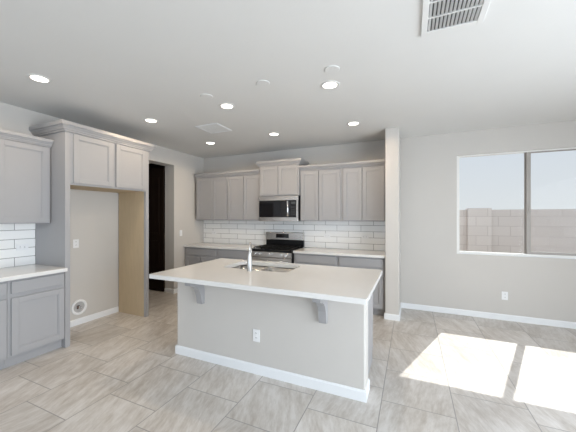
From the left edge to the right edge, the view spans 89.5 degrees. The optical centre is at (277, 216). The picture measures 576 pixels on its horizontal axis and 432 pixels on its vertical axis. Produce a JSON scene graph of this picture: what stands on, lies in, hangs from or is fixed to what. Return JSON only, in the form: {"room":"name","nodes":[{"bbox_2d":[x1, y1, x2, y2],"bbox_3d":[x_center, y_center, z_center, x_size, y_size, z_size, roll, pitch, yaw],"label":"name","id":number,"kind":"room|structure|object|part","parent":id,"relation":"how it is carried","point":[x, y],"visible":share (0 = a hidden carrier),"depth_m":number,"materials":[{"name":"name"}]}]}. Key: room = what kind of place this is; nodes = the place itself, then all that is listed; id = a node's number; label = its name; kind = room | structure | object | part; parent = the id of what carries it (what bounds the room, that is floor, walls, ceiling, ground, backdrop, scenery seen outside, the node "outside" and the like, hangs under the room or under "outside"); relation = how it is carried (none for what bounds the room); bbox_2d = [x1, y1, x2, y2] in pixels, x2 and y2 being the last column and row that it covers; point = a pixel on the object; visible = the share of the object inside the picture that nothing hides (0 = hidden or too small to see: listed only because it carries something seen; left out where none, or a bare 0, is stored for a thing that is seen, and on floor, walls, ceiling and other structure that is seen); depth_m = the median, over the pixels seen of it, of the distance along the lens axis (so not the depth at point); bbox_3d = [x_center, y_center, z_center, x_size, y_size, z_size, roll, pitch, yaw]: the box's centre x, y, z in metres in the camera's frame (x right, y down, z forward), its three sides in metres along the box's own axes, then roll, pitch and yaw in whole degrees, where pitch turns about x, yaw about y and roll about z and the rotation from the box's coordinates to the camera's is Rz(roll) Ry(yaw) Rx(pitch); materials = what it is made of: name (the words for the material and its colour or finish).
{"room":"kitchen","nodes":[
{"label":"kitchen","id":0,"kind":"room"},
{"bbox_2d":[0,102,203,320],"bbox_3d":[-3.745,0.106,2.002,0.233,2.739,9.700,0,0,25],"label":"wall","id":1,"kind":"structure","parent":0,"point":[94,215],"depth_m":4.33,"materials":[{"name":"paint"}]},
{"bbox_2d":[0,223,34,267],"bbox_3d":[-3.163,0.327,2.977,0.009,0.493,1.158,0,0,25],"label":"tile backsplash","id":2,"kind":"structure","parent":1,"relation":"attached to","point":[11,235],"depth_m":3.33,"materials":[{"name":"white tile"}]},
{"bbox_2d":[16,244,27,250],"bbox_3d":[-2.967,0.358,3.381,0.008,0.072,0.116,0,0,25],"label":"wall outlet","id":3,"kind":"object","parent":2,"relation":"attached to","point":[18,246],"visible":1,"depth_m":3.37,"materials":[{"name":"white plastic"}]},
{"bbox_2d":[0,138,49,223],"bbox_3d":[-2.876,-0.364,3.199,0.343,0.886,0.506,0,0,25],"label":"upper cabinet","id":4,"kind":"object","parent":1,"relation":"attached to","point":[24,167],"visible":1,"depth_m":3.13,"materials":[{"name":"grey paint"}]},
{"bbox_2d":[73,239,78,247],"bbox_3d":[-2.726,0.370,3.930,0.008,0.116,0.072,0,0,25],"label":"wall outlet","id":5,"kind":"object","parent":1,"relation":"attached to","point":[75,241],"visible":1,"depth_m":3.93,"materials":[{"name":"white plastic"}]},
{"bbox_2d":[71,299,86,314],"bbox_3d":[-2.700,1.240,3.965,0.024,0.208,0.208,0,0,25],"label":"outlet box","id":6,"kind":"object","parent":1,"relation":"attached to","point":[78,307],"visible":1,"depth_m":3.96,"materials":[{"name":"white plastic"}]},
{"bbox_2d":[70,306,118,326],"bbox_3d":[-2.679,1.435,4.027,0.013,0.083,1.036,0,0,25],"label":"baseboard","id":7,"kind":"structure","parent":1,"relation":"attached to","point":[94,316],"depth_m":4.14,"materials":[{"name":"white paint"}]},
{"bbox_2d":[149,167,164,291],"bbox_3d":[-2.639,0.255,5.858,0.955,2.418,0.046,0,0,25],"label":"door","id":8,"kind":"structure","parent":1,"relation":"in","point":[156,175],"depth_m":5.72,"materials":[{"name":"black wood"}]},
{"bbox_3d":[-2.644,-0.224,5.840,0.720,1.160,0.010,0,0,25],"label":"panel","id":9,"kind":"part","parent":8,"relation":"part of","materials":[{"name":"black wood"}]},
{"bbox_3d":[-2.644,0.866,5.840,0.720,0.780,0.010,0,0,25],"label":"panel","id":10,"kind":"part","parent":8,"relation":"part of","materials":[{"name":"black wood"}]},
{"bbox_2d":[164,288,177,293],"bbox_3d":[-2.024,1.435,5.729,0.246,0.083,0.290,0,0,25],"label":"baseboard","id":11,"kind":"structure","parent":1,"relation":"in","point":[168,290],"depth_m":5.60,"materials":[{"name":"white paint"}]},
{"bbox_3d":[-3.117,-0.364,2.675,0.343,0.886,0.648,0,0,25],"label":"upper cabinet","id":12,"kind":"object","parent":1,"relation":"attached to","visible":0},
{"bbox_2d":[0,129,52,147],"bbox_3d":[-2.845,-0.835,2.830,0.058,0.083,1.156,0,0,25],"label":"crown molding","id":13,"kind":"structure","parent":12,"relation":"attached to","point":[4,134],"depth_m":3.11,"materials":[{"name":"grey paint"}]},
{"bbox_2d":[149,163,164,168],"bbox_3d":[-3.209,0.106,5.443,1.667,2.739,3.000,0,0,25],"label":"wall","id":14,"kind":"structure","parent":0,"point":[151,165],"depth_m":6.89,"materials":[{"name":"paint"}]},
{"bbox_2d":[0,0,575,163],"bbox_3d":[-1.073,-1.318,0.834,9.400,0.130,9.810,0,0,25],"label":"ceiling","id":15,"kind":"structure","parent":0,"point":[112,66],"depth_m":2.48,"materials":[{"name":"paint"}]},
{"bbox_2d":[26,74,51,83],"bbox_3d":[-2.181,-1.259,2.663,0.184,0.006,0.184,0,0,25],"label":"recessed light","id":16,"kind":"object","parent":15,"relation":"in","point":[35,77],"visible":1,"depth_m":2.66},
{"bbox_2d":[143,118,158,122],"bbox_3d":[-1.667,-1.259,3.830,0.184,0.006,0.184,0,0,25],"label":"recessed light","id":17,"kind":"object","parent":15,"relation":"in","point":[149,120],"visible":1,"depth_m":3.82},
{"bbox_2d":[195,123,231,133],"bbox_3d":[-0.911,-1.258,4.166,0.370,0.010,0.370,0,0,25],"label":"ceiling vent","id":18,"kind":"object","parent":15,"relation":"in","point":[212,128],"visible":1,"depth_m":4.15,"materials":[{"name":"white metal"}]},
{"bbox_3d":[-0.911,-1.260,4.166,0.328,0.004,0.328,0,0,25],"label":"panel","id":19,"kind":"part","parent":18,"relation":"part of","materials":[{"name":"paint"}]},
{"bbox_2d":[219,103,234,108],"bbox_3d":[-0.578,-1.259,3.327,0.184,0.006,0.184,0,0,25],"label":"recessed light","id":20,"kind":"object","parent":15,"relation":"in","point":[222,105],"visible":1,"depth_m":3.32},
{"bbox_2d":[268,132,279,135],"bbox_3d":[-0.053,-1.259,4.459,0.184,0.006,0.184,0,0,25],"label":"recessed light","id":21,"kind":"object","parent":15,"relation":"in","point":[271,133],"visible":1,"depth_m":4.46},
{"bbox_2d":[320,81,339,89],"bbox_3d":[0.506,-1.259,2.794,0.184,0.006,0.184,0,0,25],"label":"recessed light","id":22,"kind":"object","parent":15,"relation":"in","point":[328,85],"visible":1,"depth_m":2.79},
{"bbox_2d":[347,121,359,125],"bbox_3d":[1.035,-1.259,3.954,0.184,0.006,0.184,0,0,25],"label":"recessed light","id":23,"kind":"object","parent":15,"relation":"in","point":[354,123],"visible":1,"depth_m":3.94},
{"bbox_2d":[421,0,490,36],"bbox_3d":[1.057,-1.257,1.719,0.360,0.012,0.518,0,0,25],"label":"ceiling vent","id":24,"kind":"object","parent":15,"relation":"in","point":[438,16],"visible":1,"depth_m":1.81,"materials":[{"name":"metal"}]},
{"bbox_2d":[0,290,575,431],"bbox_3d":[-1.073,1.536,0.834,9.400,0.120,9.810,0,0,25],"label":"floor","id":25,"kind":"structure","parent":0,"point":[430,371],"depth_m":2.52,"materials":[{"name":"tile"}]},
{"bbox_2d":[0,281,6,369],"bbox_3d":[-2.995,1.045,2.618,0.613,0.862,0.646,0,0,25],"label":"base cabinet","id":26,"kind":"object","parent":25,"relation":"on","point":[3,285],"visible":0.96,"depth_m":2.75,"materials":[{"name":"grey paint"}]},
{"bbox_3d":[-2.722,0.695,2.501,0.020,0.118,0.610,0,0,25],"label":"drawer","id":27,"kind":"part","parent":26,"relation":"part of","materials":[{"name":"grey paint"}]},
{"bbox_3d":[-2.722,1.073,2.501,0.020,0.555,0.610,0,0,25],"label":"door","id":28,"kind":"part","parent":26,"relation":"part of","materials":[{"name":"grey paint"}]},
{"bbox_2d":[0,264,67,281],"bbox_3d":[-2.871,0.594,2.843,0.650,0.039,1.158,0,0,25],"label":"countertop","id":29,"kind":"structure","parent":26,"relation":"on","point":[32,270],"depth_m":3.08,"materials":[{"name":"white stone"}]},
{"bbox_2d":[4,272,64,367],"bbox_3d":[-2.753,1.045,3.144,0.613,0.862,0.508,0,0,25],"label":"base cabinet","id":30,"kind":"object","parent":25,"relation":"on","point":[35,305],"visible":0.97,"depth_m":3.00,"materials":[{"name":"grey paint"}]},
{"bbox_3d":[-2.480,0.695,3.027,0.020,0.118,0.472,0,0,25],"label":"drawer","id":31,"kind":"part","parent":30,"relation":"part of","materials":[{"name":"grey paint"}]},
{"bbox_3d":[-2.480,1.073,3.027,0.020,0.555,0.472,0,0,25],"label":"door","id":32,"kind":"part","parent":30,"relation":"part of","materials":[{"name":"grey paint"}]},
{"bbox_2d":[29,119,155,347],"bbox_3d":[-2.383,0.208,3.887,0.663,2.537,1.273,0,0,25],"label":"tall cabinet","id":33,"kind":"object","parent":25,"relation":"on","point":[82,157],"visible":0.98,"depth_m":3.64,"materials":[{"name":"grey paint"}]},
{"bbox_3d":[-2.640,0.256,3.406,0.598,2.440,0.054,0,0,25],"label":"panel","id":34,"kind":"part","parent":33,"relation":"part of","materials":[{"name":"grey paint"}]},
{"bbox_3d":[-2.383,-1.009,3.887,0.663,0.104,1.273,0,0,25],"label":"crown molding","id":35,"kind":"part","parent":33,"relation":"part of","materials":[{"name":"grey paint"}]},
{"bbox_3d":[-2.237,-0.663,3.546,0.020,0.562,0.479,0,0,25],"label":"door","id":36,"kind":"part","parent":33,"relation":"part of","materials":[{"name":"grey paint"}]},
{"bbox_3d":[-2.019,-0.663,4.019,0.020,0.562,0.465,0,0,25],"label":"door","id":37,"kind":"part","parent":33,"relation":"part of","materials":[{"name":"grey paint"}]},
{"bbox_3d":[-2.185,0.256,4.396,0.598,2.440,0.052,0,0,25],"label":"panel","id":38,"kind":"part","parent":33,"relation":"part of","materials":[{"name":"grey paint"}]},
{"bbox_2d":[185,247,217,265],"bbox_3d":[-1.371,1.043,5.911,0.790,0.866,0.610,0,0,25],"label":"base cabinet","id":39,"kind":"object","parent":25,"relation":"on","point":[193,255],"visible":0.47,"depth_m":5.65,"materials":[{"name":"grey paint"}]},
{"bbox_3d":[-1.663,1.071,5.720,0.359,0.559,0.020,0,0,25],"label":"door","id":40,"kind":"part","parent":39,"relation":"part of","materials":[{"name":"grey paint"}]},
{"bbox_3d":[-1.495,0.691,5.643,0.730,0.122,0.020,0,0,25],"label":"drawer","id":41,"kind":"part","parent":39,"relation":"part of","materials":[{"name":"grey paint"}]},
{"bbox_3d":[-1.326,1.071,5.565,0.359,0.559,0.020,0,0,25],"label":"door","id":42,"kind":"part","parent":39,"relation":"part of","materials":[{"name":"grey paint"}]},
{"bbox_2d":[183,242,259,250],"bbox_3d":[-1.032,0.590,5.736,1.573,0.038,0.626,0,0,25],"label":"countertop","id":43,"kind":"structure","parent":39,"relation":"on","point":[196,245],"depth_m":5.68,"materials":[{"name":"white stone"}]},
{"bbox_2d":[218,249,247,259],"bbox_3d":[-0.661,1.043,5.584,0.770,0.866,0.610,0,0,25],"label":"base cabinet","id":44,"kind":"object","parent":25,"relation":"on","point":[222,253],"visible":0.14,"depth_m":5.33,"materials":[{"name":"grey paint"}]},
{"bbox_2d":[175,282,369,402],"bbox_3d":[-0.198,1.039,2.712,1.986,0.874,0.405,0,0,25],"label":"kitchen island","id":45,"kind":"object","parent":25,"relation":"on","point":[317,344],"visible":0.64,"depth_m":2.62,"materials":[{"name":"paint"}]},
{"bbox_2d":[253,329,259,341],"bbox_3d":[-0.198,1.118,2.721,0.072,0.116,0.008,0,0,25],"label":"wall outlet","id":46,"kind":"object","parent":45,"relation":"attached to","point":[256,333],"visible":1,"depth_m":2.72,"materials":[{"name":"white plastic"}]},
{"bbox_2d":[149,258,381,304],"bbox_3d":[-0.073,0.582,2.936,2.041,0.040,1.190,0,0,25],"label":"island countertop","id":47,"kind":"structure","parent":45,"relation":"on","point":[332,283],"depth_m":2.62,"materials":[{"name":"white stone"}]},
{"bbox_2d":[242,242,252,270],"bbox_3d":[-0.283,0.414,3.043,0.104,0.296,0.169,0,0,27],"label":"faucet","id":48,"kind":"object","parent":47,"relation":"on","point":[249,257],"visible":1,"depth_m":2.98,"materials":[{"name":"silver metal"}]},
{"bbox_2d":[232,265,294,271],"bbox_3d":[-0.169,0.690,3.266,0.812,0.172,0.497,0,0,25],"label":"sink","id":49,"kind":"object","parent":47,"relation":"in","point":[254,267],"visible":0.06,"depth_m":3.46,"materials":[{"name":"metal"}]},
{"bbox_3d":[-0.356,0.690,3.352,0.399,0.172,0.497,0,0,25],"label":"bowl","id":50,"kind":"part","parent":49,"relation":"part of","materials":[{"name":"metal"}]},
{"bbox_3d":[0.014,0.690,3.182,0.409,0.172,0.497,0,0,25],"label":"bowl","id":51,"kind":"part","parent":49,"relation":"part of","materials":[{"name":"metal"}]},
{"bbox_3d":[-0.155,1.431,2.804,1.986,0.090,0.203,0,0,25],"label":"baseboard","id":52,"kind":"part","parent":45,"relation":"part of","materials":[{"name":"white paint"}]},
{"bbox_2d":[252,232,303,262],"bbox_3d":[0.007,0.888,5.203,0.757,1.176,0.719,0,0,25],"label":"range","id":53,"kind":"object","parent":25,"relation":"on","point":[279,246],"visible":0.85,"depth_m":5.09,"materials":[{"name":"silver metal"}]},
{"bbox_3d":[-0.129,0.761,4.906,0.681,0.024,0.067,0,0,25],"label":"handle","id":54,"kind":"part","parent":53,"relation":"part of","materials":[{"name":"silver metal"}]},
{"bbox_3d":[-0.110,0.990,4.948,0.749,0.563,0.027,0,0,25],"label":"oven door","id":55,"kind":"part","parent":53,"relation":"part of","materials":[{"name":"metal"}]},
{"bbox_2d":[252,247,302,252],"bbox_3d":[0.004,0.586,5.196,0.757,0.043,0.584,0,0,25],"label":"cooktop","id":56,"kind":"object","parent":53,"relation":"in","point":[258,249],"depth_m":4.97,"materials":[{"name":"black ceramic"}]},
{"bbox_3d":[0.139,0.372,5.490,0.757,0.145,0.084,0,0,25],"label":"panel","id":57,"kind":"part","parent":53,"relation":"part of","materials":[{"name":"metal"}]},
{"bbox_2d":[294,253,337,266],"bbox_3d":[0.724,1.043,4.947,0.728,0.866,0.610,0,0,25],"label":"base cabinet","id":58,"kind":"object","parent":25,"relation":"on","point":[311,259],"visible":0.13,"depth_m":4.66,"materials":[{"name":"grey paint"}]},
{"bbox_3d":[0.601,0.691,4.679,0.668,0.122,0.020,0,0,25],"label":"drawer","id":59,"kind":"part","parent":58,"relation":"part of","materials":[{"name":"grey paint"}]},
{"bbox_2d":[293,247,384,257],"bbox_3d":[1.038,0.590,4.784,1.435,0.038,0.626,0,0,25],"label":"countertop","id":60,"kind":"structure","parent":58,"relation":"on","point":[307,250],"depth_m":4.64,"materials":[{"name":"white stone"}]},
{"bbox_2d":[338,256,384,315],"bbox_3d":[1.376,1.043,4.647,0.703,0.866,0.610,0,0,25],"label":"base cabinet","id":61,"kind":"object","parent":25,"relation":"on","point":[343,261],"visible":0.22,"depth_m":4.30,"materials":[{"name":"grey paint"}]},
{"bbox_3d":[1.253,0.691,4.379,0.643,0.122,0.020,0,0,25],"label":"drawer","id":62,"kind":"part","parent":61,"relation":"part of","materials":[{"name":"grey paint"}]},
{"bbox_3d":[1.402,1.071,4.311,0.316,0.559,0.020,0,0,25],"label":"door","id":63,"kind":"part","parent":61,"relation":"part of","materials":[{"name":"grey paint"}]},
{"bbox_2d":[368,294,372,373],"bbox_3d":[0.579,1.040,2.916,0.662,0.873,0.608,0,0,25],"label":"end panel","id":64,"kind":"object","parent":25,"relation":"on","point":[370,303],"visible":0.04,"depth_m":2.85,"materials":[{"name":"grey paint"}]},
{"bbox_2d":[384,302,575,328],"bbox_3d":[2.894,1.435,2.911,3.528,0.083,2.500,0,0,25],"label":"baseboard","id":65,"kind":"structure","parent":25,"relation":"on","point":[540,321],"depth_m":4.16,"materials":[{"name":"white paint"}]},
{"bbox_2d":[204,120,575,321],"bbox_3d":[0.954,0.106,5.240,9.400,2.739,0.110,0,0,25],"label":"wall","id":66,"kind":"structure","parent":0,"point":[433,273],"depth_m":4.41,"materials":[{"name":"paint"}]},
{"bbox_2d":[196,176,227,219],"bbox_3d":[-1.270,-0.364,6.011,0.782,0.886,0.343,0,0,25],"label":"upper cabinet","id":67,"kind":"object","parent":66,"relation":"attached to","point":[211,192],"visible":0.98,"depth_m":5.84,"materials":[{"name":"grey paint"}]},
{"bbox_3d":[-1.494,-0.351,5.936,0.390,0.836,0.020,0,0,25],"label":"door","id":68,"kind":"part","parent":67,"relation":"part of","materials":[{"name":"grey paint"}]},
{"bbox_3d":[-1.151,-0.351,5.779,0.345,0.836,0.020,0,0,25],"label":"door","id":69,"kind":"part","parent":67,"relation":"part of","materials":[{"name":"grey paint"}]},
{"bbox_2d":[194,169,259,177],"bbox_3d":[-1.012,-0.831,5.692,1.517,0.081,0.058,0,0,25],"label":"crown molding","id":70,"kind":"structure","parent":67,"relation":"attached to","point":[253,171],"depth_m":5.65,"materials":[{"name":"grey paint"}]},
{"bbox_2d":[228,174,259,220],"bbox_3d":[-0.580,-0.364,5.694,0.733,0.886,0.343,0,0,25],"label":"upper cabinet","id":71,"kind":"object","parent":66,"relation":"attached to","point":[243,190],"visible":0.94,"depth_m":5.54,"materials":[{"name":"grey paint"}]},
{"bbox_3d":[-0.809,-0.351,5.622,0.347,0.836,0.020,0,0,25],"label":"door","id":72,"kind":"part","parent":71,"relation":"part of","materials":[{"name":"grey paint"}]},
{"bbox_3d":[-0.486,-0.351,5.473,0.346,0.836,0.020,0,0,25],"label":"door","id":73,"kind":"part","parent":71,"relation":"part of","materials":[{"name":"grey paint"}]},
{"bbox_2d":[255,158,308,196],"bbox_3d":[0.087,-0.682,5.336,0.889,0.632,0.436,0,0,25],"label":"upper cabinet","id":74,"kind":"object","parent":66,"relation":"attached to","point":[281,177],"visible":0.93,"depth_m":5.15,"materials":[{"name":"grey paint"}]},
{"bbox_3d":[-0.153,-0.638,5.259,0.356,0.516,0.020,0,0,25],"label":"door","id":75,"kind":"part","parent":74,"relation":"part of","materials":[{"name":"grey paint"}]},
{"bbox_2d":[259,195,299,220],"bbox_3d":[0.080,-0.136,5.324,0.762,0.448,0.445,0,0,25],"label":"microwave","id":76,"kind":"object","parent":74,"relation":"attached to","point":[271,208],"visible":0.99,"depth_m":5.16,"materials":[{"name":"silver metal"}]},
{"bbox_3d":[-0.054,-0.133,5.209,0.610,0.294,0.017,0,0,25],"label":"door","id":77,"kind":"part","parent":76,"relation":"part of","materials":[{"name":"black glass"}]},
{"bbox_3d":[0.277,-0.133,5.057,0.114,0.294,0.016,0,0,25],"label":"control panel","id":78,"kind":"part","parent":76,"relation":"part of","materials":[{"name":"black glass"}]},
{"bbox_3d":[0.087,-0.952,5.336,0.889,0.092,0.436,0,0,25],"label":"crown molding","id":79,"kind":"part","parent":74,"relation":"part of","materials":[{"name":"grey paint"}]},
{"bbox_3d":[0.181,-0.638,5.106,0.360,0.516,0.020,0,0,25],"label":"door","id":80,"kind":"part","parent":74,"relation":"part of","materials":[{"name":"grey paint"}]},
{"bbox_2d":[204,220,384,250],"bbox_3d":[0.104,0.338,5.564,3.782,0.516,0.009,0,0,25],"label":"tile backsplash","id":81,"kind":"structure","parent":66,"relation":"attached to","point":[343,234],"depth_m":5.33,"materials":[{"name":"white tile"}]},
{"bbox_2d":[300,168,341,220],"bbox_3d":[0.791,-0.364,5.063,0.728,0.886,0.343,0,0,25],"label":"upper cabinet","id":82,"kind":"object","parent":66,"relation":"attached to","point":[320,190],"visible":0.97,"depth_m":4.90,"materials":[{"name":"grey paint"}]},
{"bbox_3d":[0.556,-0.351,4.994,0.313,0.836,0.020,0,0,25],"label":"door","id":83,"kind":"part","parent":82,"relation":"part of","materials":[{"name":"grey paint"}]},
{"bbox_3d":[0.871,-0.351,4.849,0.360,0.836,0.020,0,0,25],"label":"door","id":84,"kind":"part","parent":82,"relation":"part of","materials":[{"name":"grey paint"}]},
{"bbox_2d":[299,159,384,170],"bbox_3d":[1.030,-0.831,4.753,1.421,0.081,0.058,0,0,25],"label":"crown molding","id":85,"kind":"structure","parent":82,"relation":"attached to","point":[370,162],"depth_m":4.72,"materials":[{"name":"grey paint"}]},
{"bbox_2d":[342,165,384,220],"bbox_3d":[1.438,-0.364,4.766,0.691,0.886,0.343,0,0,25],"label":"upper cabinet","id":86,"kind":"object","parent":66,"relation":"attached to","point":[363,188],"visible":0.93,"depth_m":4.61,"materials":[{"name":"grey paint"}]},
{"bbox_3d":[1.211,-0.351,4.692,0.299,0.836,0.020,0,0,25],"label":"door","id":87,"kind":"part","parent":86,"relation":"part of","materials":[{"name":"grey paint"}]},
{"bbox_3d":[1.503,-0.351,4.558,0.323,0.836,0.020,0,0,25],"label":"door","id":88,"kind":"part","parent":86,"relation":"part of","materials":[{"name":"grey paint"}]},
{"bbox_2d":[502,292,507,299],"bbox_3d":[3.230,1.130,4.128,0.072,0.116,0.008,0,0,25],"label":"wall outlet","id":89,"kind":"object","parent":66,"relation":"attached to","point":[504,294],"visible":1,"depth_m":4.12,"materials":[{"name":"white plastic"}]},
{"bbox_2d":[457,147,575,258],"bbox_3d":[3.486,-0.175,4.071,1.682,1.479,0.098,0,0,25],"label":"window","id":90,"kind":"structure","parent":66,"relation":"in","point":[527,154],"depth_m":4.06,"materials":[{"name":"white plastic"}]},
{"bbox_3d":[3.472,0.559,4.041,1.680,0.010,0.032,0,0,25],"label":"sill","id":91,"kind":"part","parent":90,"relation":"part of","materials":[{"name":"white paint"}]},
{"bbox_3d":[3.851,-0.183,3.906,0.802,1.423,0.028,0,0,25],"label":"sliding sash","id":92,"kind":"part","parent":90,"relation":"part of","materials":[{"name":"clear glass"}]},
{"bbox_2d":[385,127,400,314],"bbox_3d":[1.771,0.106,4.440,0.183,2.739,0.660,0,0,25],"label":"wall partition","id":93,"kind":"structure","parent":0,"point":[392,135],"depth_m":4.14,"materials":[{"name":"paint"}]},
{"label":"outside","id":94,"kind":"structure","parent":0,"visible":0},
{"bbox_3d":[9.221,1.726,17.948,22.000,0.200,29.890,0,0,25],"label":"ground","id":95,"kind":"structure","parent":94,"visible":0},
{"bbox_2d":[459,208,575,253],"bbox_3d":[4.820,0.726,5.988,16.000,1.800,0.300,0,0,25],"label":"fence","id":96,"kind":"object","parent":95,"relation":"on","point":[480,229],"visible":0.29,"depth_m":5.93,"materials":[{"name":"beige concrete"}]}
]}

